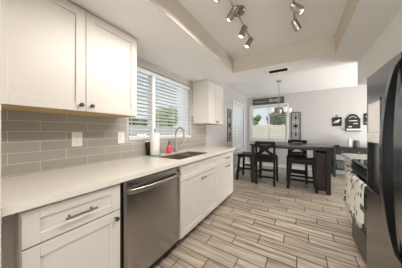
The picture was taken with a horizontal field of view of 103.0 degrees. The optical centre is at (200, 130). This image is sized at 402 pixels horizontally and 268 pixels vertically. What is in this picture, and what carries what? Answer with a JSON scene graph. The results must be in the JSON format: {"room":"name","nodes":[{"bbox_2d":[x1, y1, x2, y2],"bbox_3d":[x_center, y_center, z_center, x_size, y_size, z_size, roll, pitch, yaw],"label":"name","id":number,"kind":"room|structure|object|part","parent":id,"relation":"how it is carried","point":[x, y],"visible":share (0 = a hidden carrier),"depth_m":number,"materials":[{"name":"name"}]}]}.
{"room":"kitchen","nodes":[
{"label":"kitchen","id":0,"kind":"room"},
{"bbox_2d":[0,0,0,267],"bbox_3d":[-1.122,0.160,0.756,0.664,2.133,0.144,0,0,32],"label":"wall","id":1,"kind":"structure","parent":0,"point":[0,0],"depth_m":0.64,"materials":[{"name":"grey paint"}]},
{"bbox_2d":[1,57,246,177],"bbox_3d":[-0.756,-0.074,2.102,0.150,2.600,9.180,0,0,32],"label":"wall","id":2,"kind":"structure","parent":0,"point":[31,142],"depth_m":1.45,"materials":[{"name":"grey tile"}]},
{"bbox_2d":[1,0,136,117],"bbox_3d":[-0.982,-0.520,1.270,0.360,0.761,0.874,0,0,32],"label":"upper cabinet","id":3,"kind":"object","parent":2,"relation":"attached to","point":[57,57],"visible":1,"depth_m":1.09,"materials":[{"name":"white wood"}]},
{"bbox_3d":[-0.979,-0.519,1.010,0.020,0.747,0.432,0,0,32],"label":"door","id":4,"kind":"part","parent":3,"relation":"part of","materials":[{"name":"white wood"}]},
{"bbox_3d":[-1.001,-0.146,1.281,0.294,0.012,0.870,0,0,32],"label":"panel","id":5,"kind":"part","parent":3,"relation":"part of","materials":[{"name":"brown wood"}]},
{"bbox_3d":[-0.749,-0.519,1.382,0.020,0.747,0.434,0,0,32],"label":"door","id":6,"kind":"part","parent":3,"relation":"part of","materials":[{"name":"white wood"}]},
{"bbox_2d":[72,132,81,146],"bbox_3d":[-1.091,0.073,1.410,0.008,0.124,0.080,0,0,32],"label":"wall outlet","id":7,"kind":"object","parent":2,"relation":"attached to","point":[76,136],"visible":1,"depth_m":1.40,"materials":[{"name":"white plastic"}]},
{"bbox_2d":[118,132,124,142],"bbox_3d":[-0.875,0.073,1.758,0.010,0.124,0.076,0,0,32],"label":"light switch","id":8,"kind":"object","parent":2,"relation":"attached to","point":[121,135],"visible":1,"depth_m":1.75,"materials":[{"name":"white plastic"}]},
{"bbox_2d":[128,72,190,139],"bbox_3d":[-0.548,-0.349,2.391,0.114,0.910,1.230,0,0,32],"label":"window","id":9,"kind":"structure","parent":2,"relation":"in","point":[148,76],"depth_m":2.17,"materials":[{"name":"white plastic"}]},
{"bbox_2d":[128,66,151,137],"bbox_3d":[-0.771,-0.355,2.021,0.060,0.878,0.345,0,0,32],"label":"window blind","id":10,"kind":"object","parent":9,"relation":"attached to","point":[140,70],"visible":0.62,"depth_m":2.05,"materials":[{"name":"white plastic"}]},
{"bbox_3d":[-0.771,0.075,2.021,0.050,0.018,0.337,0,0,32],"label":"rail","id":11,"kind":"part","parent":10,"relation":"part of","materials":[{"name":"white plastic"}]},
{"bbox_3d":[-0.708,-0.330,2.123,0.006,0.828,0.004,0,0,32],"label":"cord","id":12,"kind":"part","parent":10,"relation":"part of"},
{"bbox_3d":[-0.539,0.097,2.386,0.094,0.018,1.230,0,0,32],"label":"sill","id":13,"kind":"part","parent":9,"relation":"part of","materials":[{"name":"white wood"}]},
{"bbox_2d":[155,74,177,136],"bbox_3d":[-0.524,-0.355,2.420,0.060,0.878,0.475,0,0,32],"label":"window blind","id":14,"kind":"object","parent":9,"relation":"attached to","point":[158,77],"visible":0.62,"depth_m":2.40,"materials":[{"name":"white plastic"}]},
{"bbox_2d":[176,83,189,135],"bbox_3d":[-0.309,-0.355,2.767,0.060,0.878,0.320,0,0,32],"label":"window blind","id":15,"kind":"object","parent":9,"relation":"attached to","point":[183,94],"visible":0.87,"depth_m":2.75,"materials":[{"name":"white plastic"}]},
{"bbox_2d":[193,80,222,124],"bbox_3d":[0.172,-0.515,3.134,0.360,0.771,0.630,0,0,32],"label":"upper cabinet","id":16,"kind":"object","parent":2,"relation":"attached to","point":[207,95],"visible":1,"depth_m":2.91,"materials":[{"name":"white wood"}]},
{"bbox_3d":[0.153,-0.136,3.145,0.294,0.012,0.626,0,0,32],"label":"panel","id":17,"kind":"part","parent":16,"relation":"part of","materials":[{"name":"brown wood"}]},
{"bbox_3d":[0.207,-0.510,2.927,0.020,0.749,0.311,0,0,32],"label":"door","id":18,"kind":"part","parent":16,"relation":"part of","materials":[{"name":"white wood"}]},
{"bbox_3d":[0.373,-0.510,3.194,0.020,0.749,0.311,0,0,32],"label":"door","id":19,"kind":"part","parent":16,"relation":"part of","materials":[{"name":"white wood"}]},
{"bbox_2d":[227,109,231,141],"bbox_3d":[0.797,-0.159,4.457,0.031,0.900,0.275,0,0,32],"label":"wall panel","id":20,"kind":"object","parent":2,"relation":"attached to","point":[229,114],"visible":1,"depth_m":4.46,"materials":[{"name":"grey metal"}]},
{"bbox_2d":[232,100,244,153],"bbox_3d":[1.243,-0.114,5.193,0.018,1.580,1.200,0,0,32],"label":"trim","id":21,"kind":"structure","parent":2,"relation":"attached to","point":[233,101],"depth_m":4.71,"materials":[{"name":"white wood"}]},
{"bbox_2d":[234,117,244,151],"bbox_3d":[1.202,-0.114,5.219,0.114,1.480,1.100,0,0,32],"label":"window","id":22,"kind":"structure","parent":2,"relation":"in","point":[236,117],"depth_m":5.24,"materials":[{"name":"white plastic"}]},
{"bbox_2d":[234,103,243,150],"bbox_3d":[1.206,-0.124,5.216,0.060,1.440,1.080,0,0,32],"label":"window blind","id":23,"kind":"object","parent":22,"relation":"attached to","point":[237,108],"visible":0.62,"depth_m":5.25,"materials":[{"name":"white plastic"}]},
{"bbox_2d":[67,0,401,97],"bbox_3d":[1.461,-1.141,0.731,5.084,0.467,9.180,0,0,32],"label":"ceiling","id":24,"kind":"structure","parent":0,"point":[161,42],"depth_m":1.70,"materials":[{"name":"paint"}]},
{"bbox_2d":[215,0,253,47],"bbox_3d":[0.343,-1.038,1.493,0.142,0.161,0.900,0,0,32],"label":"track light","id":25,"kind":"object","parent":24,"relation":"attached to","point":[238,10],"visible":1,"depth_m":1.47,"materials":[{"name":"silver metal"}]},
{"bbox_2d":[149,0,358,72],"bbox_3d":[0.243,-1.013,0.905,1.240,0.212,2.995,0,0,32],"label":"trim","id":26,"kind":"structure","parent":24,"relation":"attached to","point":[173,9],"depth_m":1.91,"materials":[{"name":"paint"}]},
{"bbox_2d":[266,66,289,74],"bbox_3d":[1.148,-0.900,2.388,0.310,0.014,0.180,0,0,32],"label":"ceiling vent","id":27,"kind":"object","parent":24,"relation":"in","point":[282,69],"visible":1,"depth_m":2.38,"materials":[{"name":"black metal"}]},
{"bbox_2d":[267,80,291,115],"bbox_3d":[1.923,-0.804,3.949,0.556,0.861,0.539,0,0,32],"label":"chandelier","id":28,"kind":"object","parent":24,"relation":"hanging from","point":[270,110],"visible":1,"depth_m":3.87,"materials":[{"name":"white glass"}]},
{"bbox_2d":[289,0,304,31],"bbox_3d":[0.617,-1.041,1.094,0.138,0.156,1.187,0,0,35],"label":"track light","id":29,"kind":"object","parent":24,"relation":"attached to","point":[295,7],"visible":1,"depth_m":1.34,"materials":[{"name":"silver metal"}]},
{"bbox_2d":[154,165,366,267],"bbox_3d":[1.445,1.276,0.799,5.184,0.100,9.280,0,0,32],"label":"floor","id":30,"kind":"structure","parent":0,"point":[261,224],"depth_m":1.95,"materials":[{"name":"beige tile"}]},
{"bbox_2d":[1,183,119,267],"bbox_3d":[-0.943,0.788,1.042,0.666,0.876,0.529,0,0,32],"label":"base cabinet","id":31,"kind":"object","parent":30,"relation":"on","point":[82,230],"visible":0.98,"depth_m":0.86,"materials":[{"name":"white wood"}]},
{"bbox_3d":[-0.687,0.452,0.914,0.020,0.164,0.460,0,0,32],"label":"drawer","id":32,"kind":"part","parent":31,"relation":"part of","materials":[{"name":"white wood"}]},
{"bbox_3d":[-0.687,0.836,0.914,0.020,0.586,0.460,0,0,32],"label":"door","id":33,"kind":"part","parent":31,"relation":"part of","materials":[{"name":"white wood"}]},
{"bbox_3d":[-0.665,0.454,0.894,0.038,0.012,0.150,0,0,32],"label":"handle","id":34,"kind":"part","parent":31,"relation":"part of","materials":[{"name":"silver metal"}]},
{"bbox_2d":[1,146,234,216],"bbox_3d":[-0.364,0.331,1.981,0.643,0.038,2.734,0,0,32],"label":"countertop","id":35,"kind":"structure","parent":31,"relation":"on","point":[19,193],"depth_m":1.05,"materials":[{"name":"white stone"}]},
{"bbox_2d":[148,129,161,156],"bbox_3d":[-0.577,0.141,2.003,0.170,0.341,0.170,0,0,32],"label":"paper towel holder","id":36,"kind":"object","parent":35,"relation":"on","point":[154,129],"visible":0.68,"depth_m":1.95,"materials":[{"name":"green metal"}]},
{"bbox_2d":[150,133,159,154],"bbox_3d":[-0.577,0.159,2.003,0.112,0.273,0.112,0,0,32],"label":"paper towel roll","id":37,"kind":"object","parent":36,"relation":"on","point":[154,137],"visible":0.96,"depth_m":1.96,"materials":[{"name":"white paper"}]},
{"bbox_2d":[166,141,171,153],"bbox_3d":[-0.445,0.223,2.227,0.074,0.179,0.074,0,0,32],"label":"soap bottle","id":38,"kind":"object","parent":35,"relation":"on","point":[169,148],"visible":0.98,"depth_m":2.20,"materials":[{"name":"red plastic"}]},
{"bbox_2d":[174,127,184,151],"bbox_3d":[-0.321,0.126,2.352,0.139,0.372,0.241,0,0,-16],"label":"faucet","id":39,"kind":"object","parent":35,"relation":"on","point":[176,145],"visible":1,"depth_m":2.40,"materials":[{"name":"silver metal"}]},
{"bbox_3d":[-0.313,0.073,2.345,0.021,0.266,0.231,0,0,-42],"label":"spout","id":40,"kind":"part","parent":39,"relation":"part of","materials":[{"name":"silver metal"}]},
{"bbox_2d":[160,151,205,159],"bbox_3d":[-0.206,0.406,2.109,0.348,0.189,0.668,0,0,32],"label":"sink","id":41,"kind":"object","parent":35,"relation":"in","point":[178,156],"visible":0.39,"depth_m":2.16,"materials":[{"name":"metal"}]},
{"bbox_3d":[-0.295,0.407,1.965,0.348,0.186,0.330,0,0,32],"label":"bowl","id":42,"kind":"part","parent":41,"relation":"part of","materials":[{"name":"metal"}]},
{"bbox_3d":[-0.117,0.407,2.253,0.348,0.186,0.330,0,0,32],"label":"bowl","id":43,"kind":"part","parent":41,"relation":"part of","materials":[{"name":"metal"}]},
{"bbox_2d":[120,166,180,267],"bbox_3d":[-0.608,0.785,1.522,0.673,0.862,0.624,0,0,32],"label":"dishwasher","id":44,"kind":"object","parent":30,"relation":"on","point":[149,204],"visible":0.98,"depth_m":1.29,"materials":[{"name":"silver metal"}]},
{"bbox_2d":[120,183,121,267],"bbox_3d":[-0.650,0.735,1.547,0.575,0.762,0.624,0,0,32],"label":"base cabinet","id":45,"kind":"object","parent":44,"relation":"in","point":[120,183],"depth_m":1.13,"materials":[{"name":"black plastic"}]},
{"bbox_3d":[-0.345,0.434,1.364,0.060,0.035,0.586,0,0,32],"label":"handle","id":46,"kind":"part","parent":44,"relation":"part of","materials":[{"name":"silver metal"}]},
{"bbox_3d":[-0.661,1.165,1.554,0.549,0.102,0.624,0,0,32],"label":"toe panel","id":47,"kind":"part","parent":44,"relation":"part of","materials":[{"name":"black plastic"}]},
{"bbox_2d":[176,155,217,243],"bbox_3d":[-0.231,0.788,2.200,0.659,0.876,0.918,0,0,32],"label":"base cabinet","id":48,"kind":"object","parent":30,"relation":"on","point":[198,180],"visible":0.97,"depth_m":1.93,"materials":[{"name":"white wood"}]},
{"bbox_3d":[-0.102,0.452,1.860,0.020,0.164,0.448,0,0,32],"label":"false drawer","id":49,"kind":"part","parent":48,"relation":"part of","materials":[{"name":"white wood"}]},
{"bbox_3d":[-0.102,0.836,1.860,0.020,0.586,0.448,0,0,32],"label":"door","id":50,"kind":"part","parent":48,"relation":"part of","materials":[{"name":"white wood"}]},
{"bbox_3d":[0.136,0.452,2.244,0.020,0.164,0.448,0,0,32],"label":"false drawer","id":51,"kind":"part","parent":48,"relation":"part of","materials":[{"name":"white wood"}]},
{"bbox_3d":[0.136,0.836,2.244,0.020,0.586,0.448,0,0,32],"label":"door","id":52,"kind":"part","parent":48,"relation":"part of","materials":[{"name":"white wood"}]},
{"bbox_2d":[217,151,232,205],"bbox_3d":[0.183,0.788,2.862,0.666,0.876,0.640,0,0,32],"label":"base cabinet","id":53,"kind":"object","parent":30,"relation":"on","point":[225,160],"visible":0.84,"depth_m":2.66,"materials":[{"name":"white wood"}]},
{"bbox_3d":[0.425,0.452,2.711,0.020,0.164,0.631,0,0,32],"label":"drawer","id":54,"kind":"part","parent":53,"relation":"part of","materials":[{"name":"white wood"}]},
{"bbox_2d":[236,152,257,179],"bbox_3d":[1.202,0.900,4.148,0.429,0.658,0.550,0,0,32],"label":"bar stool","id":55,"kind":"object","parent":30,"relation":"on","point":[243,154],"visible":0.63,"depth_m":4.03,"materials":[{"name":"brown wood"}]},
{"bbox_3d":[0.942,0.928,4.045,0.094,0.602,0.100,0,0,32],"label":"leg","id":56,"kind":"part","parent":55,"relation":"part of","materials":[{"name":"brown wood"}]},
{"bbox_3d":[1.178,0.928,4.427,0.094,0.602,0.100,0,0,32],"label":"leg","id":57,"kind":"part","parent":55,"relation":"part of","materials":[{"name":"brown wood"}]},
{"bbox_2d":[238,152,250,155],"bbox_3d":[1.202,0.597,4.148,0.360,0.052,0.466,0,0,32],"label":"cushion","id":58,"kind":"object","parent":55,"relation":"on","point":[243,153],"depth_m":4.02,"materials":[{"name":"black leather"}]},
{"bbox_2d":[255,141,277,186],"bbox_3d":[1.573,0.733,3.825,0.440,0.989,0.533,0,0,32],"label":"dining chair","id":59,"kind":"object","parent":30,"relation":"on","point":[271,157],"visible":1,"depth_m":3.66,"materials":[{"name":"brown wood"}]},
{"bbox_3d":[1.291,0.733,3.736,0.044,0.988,0.084,0,0,32],"label":"leg","id":60,"kind":"part","parent":59,"relation":"part of","materials":[{"name":"brown wood"}]},
{"bbox_3d":[1.442,0.270,3.613,0.386,0.063,0.026,0,0,32],"label":"rail","id":61,"kind":"part","parent":59,"relation":"part of","materials":[{"name":"brown wood"}]},
{"bbox_3d":[1.462,0.673,3.646,0.386,0.065,0.020,0,0,32],"label":"seat rail","id":62,"kind":"part","parent":59,"relation":"part of","materials":[{"name":"brown wood"}]},
{"bbox_3d":[1.457,0.561,3.638,0.386,0.040,0.024,0,0,32],"label":"rail","id":63,"kind":"part","parent":59,"relation":"part of","materials":[{"name":"brown wood"}]},
{"bbox_3d":[1.583,0.626,3.842,0.430,0.040,0.460,0,0,32],"label":"seat","id":64,"kind":"part","parent":59,"relation":"part of","materials":[{"name":"brown wood"}]},
{"bbox_3d":[1.619,0.733,3.532,0.044,0.988,0.084,0,0,32],"label":"leg","id":65,"kind":"part","parent":59,"relation":"part of","materials":[{"name":"brown wood"}]},
{"bbox_3d":[1.861,0.926,3.920,0.049,0.602,0.069,0,0,32],"label":"leg","id":66,"kind":"part","parent":59,"relation":"part of","materials":[{"name":"brown wood"}]},
{"bbox_2d":[250,142,332,195],"bbox_3d":[2.075,0.766,3.820,1.550,0.920,1.000,0,0,32],"label":"dining table","id":67,"kind":"object","parent":30,"relation":"on","point":[321,152],"visible":0.87,"depth_m":3.15,"materials":[{"name":"brown wood"}]},
{"bbox_3d":[1.243,0.783,3.823,0.070,0.885,0.070,0,0,32],"label":"leg","id":68,"kind":"part","parent":67,"relation":"part of","materials":[{"name":"brown wood"}]},
{"bbox_3d":[2.348,0.796,3.130,0.150,0.740,0.025,0,0,32],"label":"panel","id":69,"kind":"part","parent":67,"relation":"part of","materials":[{"name":"brown wood"}]},
{"bbox_3d":[2.450,0.783,3.076,0.070,0.885,0.070,0,0,32],"label":"leg","id":70,"kind":"part","parent":67,"relation":"part of","materials":[{"name":"brown wood"}]},
{"bbox_2d":[286,140,307,183],"bbox_3d":[2.402,0.733,4.005,0.440,0.989,0.533,0,0,32],"label":"dining chair","id":71,"kind":"object","parent":30,"relation":"on","point":[291,152],"visible":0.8,"depth_m":3.91,"materials":[{"name":"brown wood"}]},
{"bbox_3d":[2.113,0.926,3.911,0.049,0.602,0.069,0,0,32],"label":"leg","id":72,"kind":"part","parent":71,"relation":"part of","materials":[{"name":"brown wood"}]},
{"bbox_2d":[287,153,306,156],"bbox_3d":[2.384,0.593,3.976,0.400,0.033,0.410,0,0,32],"label":"cushion","id":73,"kind":"object","parent":71,"relation":"on","point":[289,154],"depth_m":3.92,"materials":[{"name":"black leather"}]},
{"bbox_3d":[2.533,0.270,4.217,0.386,0.063,0.026,0,0,32],"label":"rail","id":74,"kind":"part","parent":71,"relation":"part of","materials":[{"name":"brown wood"}]},
{"bbox_3d":[2.446,0.926,3.705,0.049,0.602,0.069,0,0,32],"label":"leg","id":75,"kind":"part","parent":71,"relation":"part of","materials":[{"name":"brown wood"}]},
{"bbox_2d":[287,156,317,192],"bbox_3d":[2.172,0.900,3.454,0.550,0.658,0.429,0,0,32],"label":"bar stool","id":76,"kind":"object","parent":30,"relation":"on","point":[292,160],"visible":1,"depth_m":3.36,"materials":[{"name":"brown wood"}]},
{"bbox_3d":[1.893,0.928,3.430,0.100,0.602,0.094,0,0,32],"label":"leg","id":77,"kind":"part","parent":76,"relation":"part of","materials":[{"name":"brown wood"}]},
{"bbox_3d":[2.172,0.627,3.454,0.490,0.068,0.380,0,0,32],"label":"seat","id":78,"kind":"part","parent":76,"relation":"part of","materials":[{"name":"brown wood"}]},
{"bbox_2d":[289,156,315,160],"bbox_3d":[2.172,0.597,3.454,0.466,0.052,0.360,0,0,32],"label":"cushion","id":79,"kind":"object","parent":76,"relation":"on","point":[291,158],"depth_m":3.39,"materials":[{"name":"black leather"}]},
{"bbox_3d":[2.276,0.928,3.193,0.100,0.602,0.094,0,0,32],"label":"leg","id":80,"kind":"part","parent":76,"relation":"part of","materials":[{"name":"brown wood"}]},
{"bbox_2d":[331,146,366,176],"bbox_3d":[4.069,0.824,4.191,1.030,0.805,0.450,0,0,32],"label":"console table","id":81,"kind":"object","parent":30,"relation":"on","point":[339,150],"visible":0.47,"depth_m":4.22,"materials":[{"name":"grey wood"}]},
{"bbox_3d":[3.775,0.839,4.608,0.050,0.775,0.050,0,0,32],"label":"leg","id":82,"kind":"part","parent":81,"relation":"part of","materials":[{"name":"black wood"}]},
{"bbox_3d":[3.575,0.839,4.285,0.050,0.775,0.050,0,0,32],"label":"leg","id":83,"kind":"part","parent":81,"relation":"part of","materials":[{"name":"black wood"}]},
{"bbox_2d":[336,160,344,168],"bbox_3d":[3.795,0.902,4.384,0.180,0.193,0.250,0,0,32],"label":"storage basket","id":84,"kind":"object","parent":81,"relation":"on","point":[339,163],"visible":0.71,"depth_m":4.29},
{"bbox_3d":[3.709,0.536,4.198,0.250,0.150,0.018,0,0,32],"label":"drawer","id":85,"kind":"part","parent":81,"relation":"part of","materials":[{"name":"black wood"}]},
{"bbox_2d":[347,139,351,146],"bbox_3d":[3.922,0.315,4.229,0.086,0.212,0.086,0,0,32],"label":"canister","id":86,"kind":"object","parent":81,"relation":"on","point":[349,141],"visible":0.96,"depth_m":4.20,"materials":[{"name":"white ceramic"}]},
{"bbox_2d":[353,140,359,146],"bbox_3d":[4.037,0.334,4.158,0.132,0.175,0.132,0,0,32],"label":"jar","id":87,"kind":"object","parent":81,"relation":"on","point":[356,143],"visible":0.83,"depth_m":4.12,"materials":[{"name":"white ceramic"}]},
{"bbox_3d":[3.972,0.536,4.035,0.330,0.150,0.018,0,0,32],"label":"drawer","id":88,"kind":"part","parent":81,"relation":"part of","materials":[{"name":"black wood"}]},
{"bbox_2d":[345,158,352,222],"bbox_3d":[2.159,0.788,1.796,0.798,0.876,0.583,0,0,32],"label":"base cabinet","id":89,"kind":"object","parent":30,"relation":"on","point":[347,162],"visible":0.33,"depth_m":2.10,"materials":[{"name":"white wood"}]},
{"bbox_3d":[1.861,0.435,1.981,0.020,0.150,0.571,0,0,32],"label":"drawer","id":90,"kind":"part","parent":89,"relation":"part of","materials":[{"name":"white wood"}]},
{"bbox_2d":[342,153,366,161],"bbox_3d":[2.169,0.331,1.800,0.795,0.038,0.605,0,0,32],"label":"countertop","id":91,"kind":"structure","parent":89,"relation":"on","point":[348,156],"depth_m":1.98,"materials":[{"name":"white stone"}]},
{"bbox_2d":[346,159,366,264],"bbox_3d":[1.766,0.747,1.242,0.843,0.897,0.760,0,0,32],"label":"range","id":92,"kind":"object","parent":30,"relation":"on","point":[359,166],"visible":0.23,"depth_m":1.50,"materials":[{"name":"silver metal"}]},
{"bbox_2d":[344,170,353,205],"bbox_3d":[1.508,0.583,1.624,0.056,0.326,0.211,0,0,32],"label":"tea towel","id":93,"kind":"object","parent":92,"relation":"hanging from","point":[348,182],"visible":0.75,"depth_m":1.61,"materials":[{"name":"white fabric"}]},
{"bbox_2d":[349,175,366,229],"bbox_3d":[1.356,0.603,1.378,0.056,0.366,0.331,0,0,32],"label":"tea towel","id":94,"kind":"object","parent":92,"relation":"hanging from","point":[358,198],"visible":0.94,"depth_m":1.33,"materials":[{"name":"white fabric"}]},
{"bbox_2d":[351,159,366,170],"bbox_3d":[1.759,0.321,1.246,0.720,0.040,0.760,0,0,32],"label":"cooktop","id":95,"kind":"object","parent":92,"relation":"in","point":[361,164],"depth_m":1.55,"materials":[{"name":"black glass"}]},
{"bbox_3d":[1.467,0.369,1.427,0.042,0.054,0.760,0,0,32],"label":"control panel","id":96,"kind":"part","parent":92,"relation":"part of","materials":[{"name":"black plastic"}]},
{"bbox_3d":[1.470,0.646,1.424,0.034,0.470,0.754,0,0,32],"label":"oven door","id":97,"kind":"part","parent":92,"relation":"part of","materials":[{"name":"silver metal"}]},
{"bbox_3d":[1.456,0.626,1.433,0.007,0.400,0.710,0,0,32],"label":"oven glass","id":98,"kind":"part","parent":92,"relation":"part of","materials":[{"name":"black glass"}]},
{"bbox_3d":[1.470,1.026,1.424,0.034,0.250,0.754,0,0,32],"label":"drawer","id":99,"kind":"part","parent":92,"relation":"part of","materials":[{"name":"silver metal"}]},
{"bbox_2d":[367,51,401,267],"bbox_3d":[1.280,0.421,0.545,0.916,1.590,0.905,0,0,32],"label":"refrigerator","id":100,"kind":"object","parent":30,"relation":"on","point":[384,86],"visible":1,"depth_m":0.81,"materials":[{"name":"silver metal"}]},
{"bbox_3d":[1.133,0.043,1.019,0.056,0.065,0.199,0,0,32],"label":"control panel","id":101,"kind":"part","parent":100,"relation":"part of","materials":[{"name":"white plastic"}]},
{"bbox_3d":[0.930,0.141,0.788,0.065,0.970,0.030,0,0,32],"label":"handle","id":102,"kind":"part","parent":100,"relation":"part of","materials":[{"name":"black metal"}]},
{"bbox_3d":[0.837,0.141,0.637,0.065,0.970,0.075,0,0,32],"label":"handle","id":103,"kind":"part","parent":100,"relation":"part of","materials":[{"name":"black metal"}]},
{"bbox_2d":[247,85,366,170],"bbox_3d":[3.913,-0.074,4.693,5.364,2.600,0.140,0,0,32],"label":"wall","id":104,"kind":"structure","parent":0,"point":[317,108],"depth_m":4.80,"materials":[{"name":"paint"}]},
{"bbox_2d":[253,96,283,105],"bbox_3d":[2.326,-1.042,5.576,1.017,0.225,0.026,0,0,32],"label":"wall sign","id":105,"kind":"object","parent":104,"relation":"attached to","point":[273,100],"visible":1,"depth_m":5.56,"materials":[{"name":"grey wood"}]},
{"bbox_2d":[250,103,288,141],"bbox_3d":[2.334,-0.289,5.577,1.260,1.270,0.018,0,0,32],"label":"trim","id":106,"kind":"structure","parent":104,"relation":"attached to","point":[287,104],"depth_m":5.48,"materials":[{"name":"white wood"}]},
{"bbox_2d":[252,105,286,139],"bbox_3d":[2.360,-0.289,5.619,1.160,1.170,0.114,0,0,32],"label":"window","id":107,"kind":"structure","parent":104,"relation":"in","point":[285,138],"depth_m":5.61,"materials":[{"name":"white plastic"}]},
{"bbox_2d":[252,106,267,138],"bbox_3d":[2.115,-0.296,5.770,0.565,1.135,0.060,0,0,32],"label":"window blind","id":108,"kind":"object","parent":107,"relation":"attached to","point":[265,113],"visible":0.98,"depth_m":5.67,"materials":[{"name":"white plastic"}]},
{"bbox_2d":[269,105,286,138],"bbox_3d":[2.621,-0.296,5.457,0.525,1.135,0.060,0,0,32],"label":"window blind","id":109,"kind":"object","parent":107,"relation":"attached to","point":[279,105],"visible":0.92,"depth_m":5.41,"materials":[{"name":"white plastic"}]},
{"bbox_2d":[247,161,344,173],"bbox_3d":[3.878,1.176,4.624,5.070,0.100,0.014,0,0,32],"label":"baseboard","id":110,"kind":"structure","parent":104,"relation":"attached to","point":[248,162],"depth_m":5.14,"materials":[{"name":"white wood"}]},
{"bbox_2d":[291,112,300,139],"bbox_3d":[3.043,-0.159,5.130,0.275,0.900,0.031,0,0,32],"label":"wall panel","id":111,"kind":"object","parent":104,"relation":"attached to","point":[297,125],"visible":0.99,"depth_m":5.13,"materials":[{"name":"grey metal"}]},
{"bbox_2d":[332,115,341,125],"bbox_3d":[3.907,-0.311,4.595,0.210,0.334,0.029,0,0,32],"label":"wall plaque","id":112,"kind":"object","parent":104,"relation":"attached to","point":[336,121],"visible":1,"depth_m":4.59,"materials":[{"name":"metal"}]},
{"bbox_2d":[345,114,360,130],"bbox_3d":[4.177,-0.229,4.394,0.310,0.480,0.089,0,0,32],"label":"wall sign","id":113,"kind":"object","parent":104,"relation":"attached to","point":[352,122],"visible":1,"depth_m":4.41,"materials":[{"name":"metal"}]},
{"bbox_2d":[364,113,366,124],"bbox_3d":[4.464,-0.319,4.250,0.200,0.310,0.033,0,0,32],"label":"wall plaque","id":114,"kind":"object","parent":104,"relation":"attached to","point":[365,114],"visible":0.31,"depth_m":4.28,"materials":[{"name":"metal"}]},
{"bbox_2d":[357,9,401,85],"bbox_3d":[1.630,-0.750,0.791,0.660,0.313,2.660,0,0,32],"label":"wall","id":115,"kind":"structure","parent":0,"point":[388,44],"depth_m":1.46,"materials":[{"name":"paint"}]},
{"label":"outside","id":116,"kind":"structure","parent":0,"visible":0},
{"bbox_3d":[5.262,1.436,8.504,60.000,0.180,60.000,0,0,32],"label":"ground","id":117,"kind":"structure","parent":116,"visible":0},
{"bbox_2d":[129,118,146,125],"bbox_3d":[-3.976,0.144,10.086,1.621,2.416,1.638,0,0,32],"label":"tree","id":118,"kind":"object","parent":117,"relation":"on","point":[141,120],"visible":0.19,"depth_m":9.66,"materials":[{"name":"green plant"}]},
{"bbox_2d":[129,126,183,135],"bbox_3d":[-3.354,0.556,8.073,0.200,1.580,18.200,0,0,32],"label":"wall","id":119,"kind":"structure","parent":117,"relation":"on","point":[161,128],"depth_m":9.12,"materials":[{"name":"paint"}]},
{"bbox_2d":[155,106,178,126],"bbox_3d":[-3.097,-0.447,14.024,2.505,3.593,2.232,0,0,-16],"label":"tree","id":120,"kind":"object","parent":117,"relation":"on","point":[165,106],"visible":0.46,"depth_m":13.35,"materials":[{"name":"green plant"}]},
{"bbox_2d":[253,114,261,125],"bbox_3d":[4.508,-0.055,13.650,1.333,2.812,0.862,0,0,-12],"label":"tree","id":121,"kind":"object","parent":117,"relation":"on","point":[257,118],"visible":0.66,"depth_m":13.42,"materials":[{"name":"green plant"}]},
{"bbox_2d":[234,125,284,147],"bbox_3d":[6.792,0.476,10.027,15.000,1.740,0.200,0,0,32],"label":"wall","id":122,"kind":"structure","parent":117,"relation":"on","point":[259,132],"depth_m":11.26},
{"bbox_2d":[266,107,284,124],"bbox_3d":[6.914,-0.550,13.845,2.486,3.799,2.002,0,0,32],"label":"tree","id":123,"kind":"object","parent":117,"relation":"on","point":[274,120],"visible":0.52,"depth_m":13.44,"materials":[{"name":"green plant"}]}
]}

